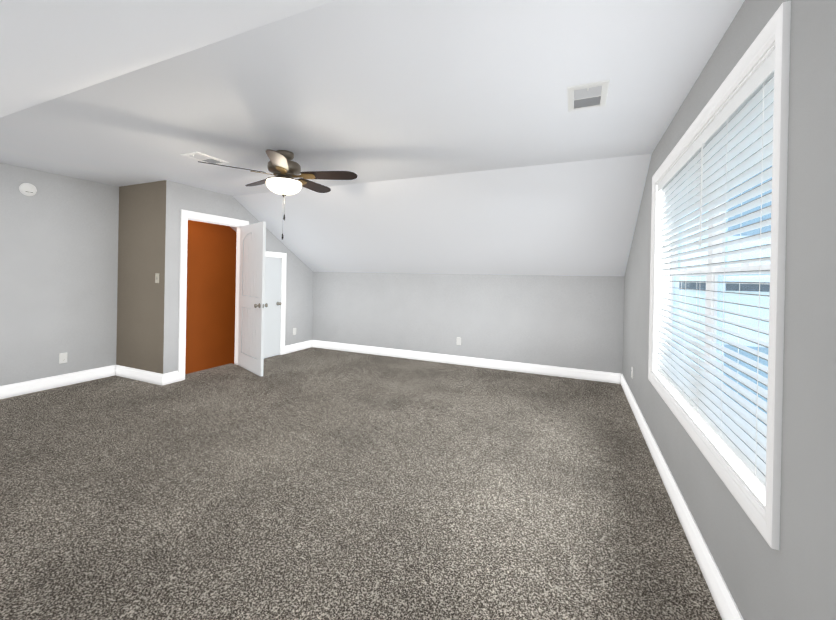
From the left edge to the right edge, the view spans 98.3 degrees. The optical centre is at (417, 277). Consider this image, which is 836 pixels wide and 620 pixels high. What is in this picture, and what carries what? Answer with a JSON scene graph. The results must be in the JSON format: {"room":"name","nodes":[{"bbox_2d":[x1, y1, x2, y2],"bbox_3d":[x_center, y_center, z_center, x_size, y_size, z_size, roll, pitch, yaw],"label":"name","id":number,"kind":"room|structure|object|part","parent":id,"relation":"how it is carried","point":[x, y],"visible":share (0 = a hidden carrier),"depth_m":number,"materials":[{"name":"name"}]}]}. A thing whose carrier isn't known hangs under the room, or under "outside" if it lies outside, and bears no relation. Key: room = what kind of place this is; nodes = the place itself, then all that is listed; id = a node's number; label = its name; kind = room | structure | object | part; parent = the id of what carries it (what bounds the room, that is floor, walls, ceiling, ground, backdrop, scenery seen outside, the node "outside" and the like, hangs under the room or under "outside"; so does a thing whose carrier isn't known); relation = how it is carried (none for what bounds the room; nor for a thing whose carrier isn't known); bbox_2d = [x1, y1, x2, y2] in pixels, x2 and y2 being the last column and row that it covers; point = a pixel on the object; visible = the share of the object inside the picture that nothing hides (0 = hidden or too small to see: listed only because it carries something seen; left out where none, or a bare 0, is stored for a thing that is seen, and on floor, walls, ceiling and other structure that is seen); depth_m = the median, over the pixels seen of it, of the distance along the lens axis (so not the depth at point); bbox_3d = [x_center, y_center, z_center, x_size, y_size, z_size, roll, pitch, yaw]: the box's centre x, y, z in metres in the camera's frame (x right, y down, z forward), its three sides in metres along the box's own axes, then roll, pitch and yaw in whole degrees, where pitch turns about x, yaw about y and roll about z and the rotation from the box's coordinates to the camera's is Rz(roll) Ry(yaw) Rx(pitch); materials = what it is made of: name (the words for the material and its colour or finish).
{"room":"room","nodes":[
{"label":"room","id":0,"kind":"room"},
{"bbox_2d":[0,163,118,385],"bbox_3d":[-4.092,0.645,4.409,0.120,3.840,6.560,1,0,24],"label":"wall","id":1,"kind":"structure","parent":0,"point":[58,262],"depth_m":4.13,"materials":[{"name":"grey paint"}]},
{"bbox_2d":[19,183,36,195],"bbox_3d":[-4.197,-0.946,3.896,0.041,0.136,0.136,1,0,24],"label":"smoke detector","id":2,"kind":"object","parent":1,"relation":"attached to","point":[27,189],"visible":1,"depth_m":3.88,"materials":[{"name":"white plastic"}]},
{"bbox_2d":[0,365,115,398],"bbox_3d":[-4.564,1.194,3.182,0.016,0.132,3.280,1,0,24],"label":"baseboard","id":3,"kind":"structure","parent":1,"relation":"attached to","point":[22,388],"depth_m":4.13,"materials":[{"name":"white paint"}]},
{"bbox_2d":[59,353,66,363],"bbox_3d":[-4.119,0.940,4.201,0.007,0.115,0.070,1,0,24],"label":"outlet","id":4,"kind":"object","parent":1,"relation":"attached to","point":[62,357],"visible":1,"depth_m":4.20,"materials":[{"name":"white plastic"}]},
{"bbox_2d":[116,180,176,373],"bbox_3d":[-3.442,0.707,4.551,0.960,3.740,0.120,1,0,24],"label":"wall","id":5,"kind":"structure","parent":0,"point":[146,253],"depth_m":4.44,"materials":[{"name":"grey paint"}]},
{"bbox_2d":[116,365,167,385],"bbox_3d":[-3.458,1.211,4.480,0.946,0.132,0.017,1,0,24],"label":"baseboard","id":6,"kind":"structure","parent":5,"relation":"attached to","point":[127,372],"depth_m":4.44,"materials":[{"name":"white paint"}]},
{"bbox_2d":[155,273,158,282],"bbox_3d":[-3.146,0.013,4.348,0.070,0.115,0.022,1,0,24],"label":"light switch","id":7,"kind":"object","parent":5,"relation":"attached to","point":[156,277],"visible":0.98,"depth_m":4.35,"materials":[{"name":"beige plastic"}]},
{"bbox_2d":[0,0,334,116],"bbox_3d":[-2.168,-0.577,1.088,6.620,1.388,2.100,1,0,24],"label":"ceiling","id":8,"kind":"structure","parent":0,"point":[51,49],"depth_m":1.33,"materials":[{"name":"white paint"}]},
{"bbox_2d":[185,363,233,376],"bbox_3d":[-2.924,1.346,4.992,0.100,0.120,0.852,1,0,24],"label":"floor","id":9,"kind":"structure","parent":0,"point":[201,371],"depth_m":5.03,"materials":[{"name":"carpet"}]},
{"bbox_2d":[185,220,236,373],"bbox_3d":[-3.005,0.693,5.430,0.618,3.700,1.838,1,0,24],"label":"wall","id":10,"kind":"structure","parent":0,"point":[211,295],"depth_m":5.63,"materials":[{"name":"paint"}]},
{"bbox_2d":[173,183,312,371],"bbox_3d":[-2.504,0.722,5.652,0.120,3.740,2.650,1,0,24],"label":"wall","id":11,"kind":"structure","parent":0,"point":[299,292],"depth_m":5.74,"materials":[{"name":"grey paint"}]},
{"bbox_2d":[178,210,286,380],"bbox_3d":[-2.641,0.230,5.297,0.143,2.120,1.775,1,0,24],"label":"door frame","id":12,"kind":"structure","parent":11,"relation":"attached to","point":[186,215],"depth_m":4.78,"materials":[{"name":"white paint"}]},
{"bbox_2d":[238,221,267,376],"bbox_3d":[-2.308,0.279,4.999,0.823,2.020,0.175,1,0,45],"label":"door leaf","id":13,"kind":"structure","parent":11,"relation":"in","point":[252,304],"depth_m":4.94,"materials":[{"name":"white paint"}]},
{"bbox_2d":[264,257,281,357],"bbox_3d":[-2.382,0.487,5.737,0.098,1.599,0.574,1,0,24],"label":"door","id":14,"kind":"structure","parent":11,"relation":"in","point":[272,310],"depth_m":5.85,"materials":[{"name":"white paint"}]},
{"bbox_2d":[285,340,311,353],"bbox_3d":[-2.114,1.232,6.398,0.016,0.132,0.685,1,0,24],"label":"baseboard","id":15,"kind":"structure","parent":11,"relation":"attached to","point":[307,344],"depth_m":6.39,"materials":[{"name":"white paint"}]},
{"bbox_2d":[0,347,721,619],"bbox_3d":[-1.292,1.381,3.182,6.620,0.120,6.560,1,0,24],"label":"floor carpet","id":16,"kind":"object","parent":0,"point":[312,483],"visible":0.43,"depth_m":2.17,"materials":[{"name":"grey carpet"}]},
{"bbox_2d":[0,0,744,195],"bbox_3d":[-1.244,-1.189,3.176,6.620,0.140,2.460,1,0,24],"label":"ceiling","id":17,"kind":"structure","parent":0,"point":[365,91],"depth_m":2.21,"materials":[{"name":"white paint"}]},
{"bbox_2d":[181,151,228,164],"bbox_3d":[-2.030,-1.126,3.454,0.215,0.016,0.335,1,0,24],"label":"ceiling vent","id":18,"kind":"object","parent":17,"relation":"in","point":[198,156],"visible":0.96,"depth_m":3.42,"materials":[{"name":"white plastic"}]},
{"bbox_2d":[198,149,356,239],"bbox_3d":[-1.193,-0.728,3.306,1.270,0.780,1.226,1,0,24],"label":"ceiling fan","id":19,"kind":"object","parent":17,"relation":"hanging from","point":[283,168],"visible":0.98,"depth_m":3.19,"materials":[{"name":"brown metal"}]},
{"bbox_3d":[-1.206,-0.800,3.256,0.304,0.113,0.304,1,0,24],"label":"fan bowl glass","id":20,"kind":"part","parent":19,"relation":"part of","materials":[{"name":"white glass"}]},
{"bbox_2d":[567,80,609,111],"bbox_3d":[1.006,-1.066,2.150,0.215,0.016,0.315,1,0,24],"label":"ceiling vent","id":21,"kind":"object","parent":17,"relation":"in","point":[587,96],"visible":1,"depth_m":2.12,"materials":[{"name":"white plastic"}]},
{"bbox_2d":[230,154,651,275],"bbox_3d":[-0.344,-0.553,5.268,6.620,1.388,2.100,1,0,24],"label":"ceiling","id":22,"kind":"structure","parent":0,"point":[577,218],"depth_m":4.51,"materials":[{"name":"white paint"}]},
{"bbox_2d":[312,272,623,373],"bbox_3d":[0.325,0.519,5.798,5.180,1.650,0.120,1,0,24],"label":"wall","id":23,"kind":"structure","parent":0,"point":[575,322],"depth_m":5.45,"materials":[{"name":"grey paint"}]},
{"bbox_2d":[457,337,460,344],"bbox_3d":[0.630,0.991,5.593,0.070,0.115,0.007,1,0,24],"label":"outlet","id":24,"kind":"object","parent":23,"relation":"attached to","point":[458,340],"visible":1,"depth_m":5.59,"materials":[{"name":"white plastic"}]},
{"bbox_2d":[312,340,619,383],"bbox_3d":[0.330,1.279,5.718,5.040,0.132,0.016,1,0,24],"label":"baseboard","id":25,"kind":"structure","parent":23,"relation":"attached to","point":[600,376],"depth_m":5.45,"materials":[{"name":"white paint"}]},
{"bbox_2d":[622,0,835,619],"bbox_3d":[1.567,-0.043,1.943,0.160,2.840,6.560,1,0,24],"label":"wall","id":26,"kind":"structure","parent":0,"point":[793,577],"depth_m":1.04,"materials":[{"name":"grey paint"}]},
{"bbox_2d":[620,374,742,619],"bbox_3d":[1.467,1.309,1.995,0.016,0.132,5.930,1,0,24],"label":"baseboard","id":27,"kind":"structure","parent":26,"relation":"attached to","point":[727,608],"depth_m":1.85,"materials":[{"name":"white paint"}]},
{"bbox_2d":[648,1,790,549],"bbox_3d":[1.576,0.003,1.998,0.175,1.657,2.040,1,0,24],"label":"window unit","id":28,"kind":"structure","parent":26,"relation":"in","point":[722,286],"depth_m":1.37,"materials":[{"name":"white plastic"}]},
{"bbox_2d":[656,144,704,408],"bbox_3d":[1.740,-0.001,2.438,0.069,1.481,0.935,1,0,24],"label":"window blind","id":29,"kind":"object","parent":28,"relation":"attached to","point":[678,183],"visible":0.9,"depth_m":2.33,"materials":[{"name":"white plastic"}]},
{"bbox_2d":[691,49,774,491],"bbox_3d":[1.361,-0.006,1.579,0.076,1.481,0.935,1,0,24],"label":"window blind","id":30,"kind":"object","parent":28,"relation":"attached to","point":[733,144],"visible":0.62,"depth_m":1.50,"materials":[{"name":"white plastic"}]},
{"label":"outside","id":31,"kind":"structure","parent":0,"visible":0},
{"bbox_3d":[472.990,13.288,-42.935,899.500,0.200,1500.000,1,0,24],"label":"ground","id":32,"kind":"structure","parent":31,"visible":0},
{"bbox_2d":[678,166,771,425],"bbox_3d":[12.176,-1.246,10.642,12.200,11.400,13.400,1,0,24],"label":"building","id":33,"kind":"structure","parent":32,"relation":"on","point":[743,287],"depth_m":6.56,"materials":[{"name":"white"}]}
]}

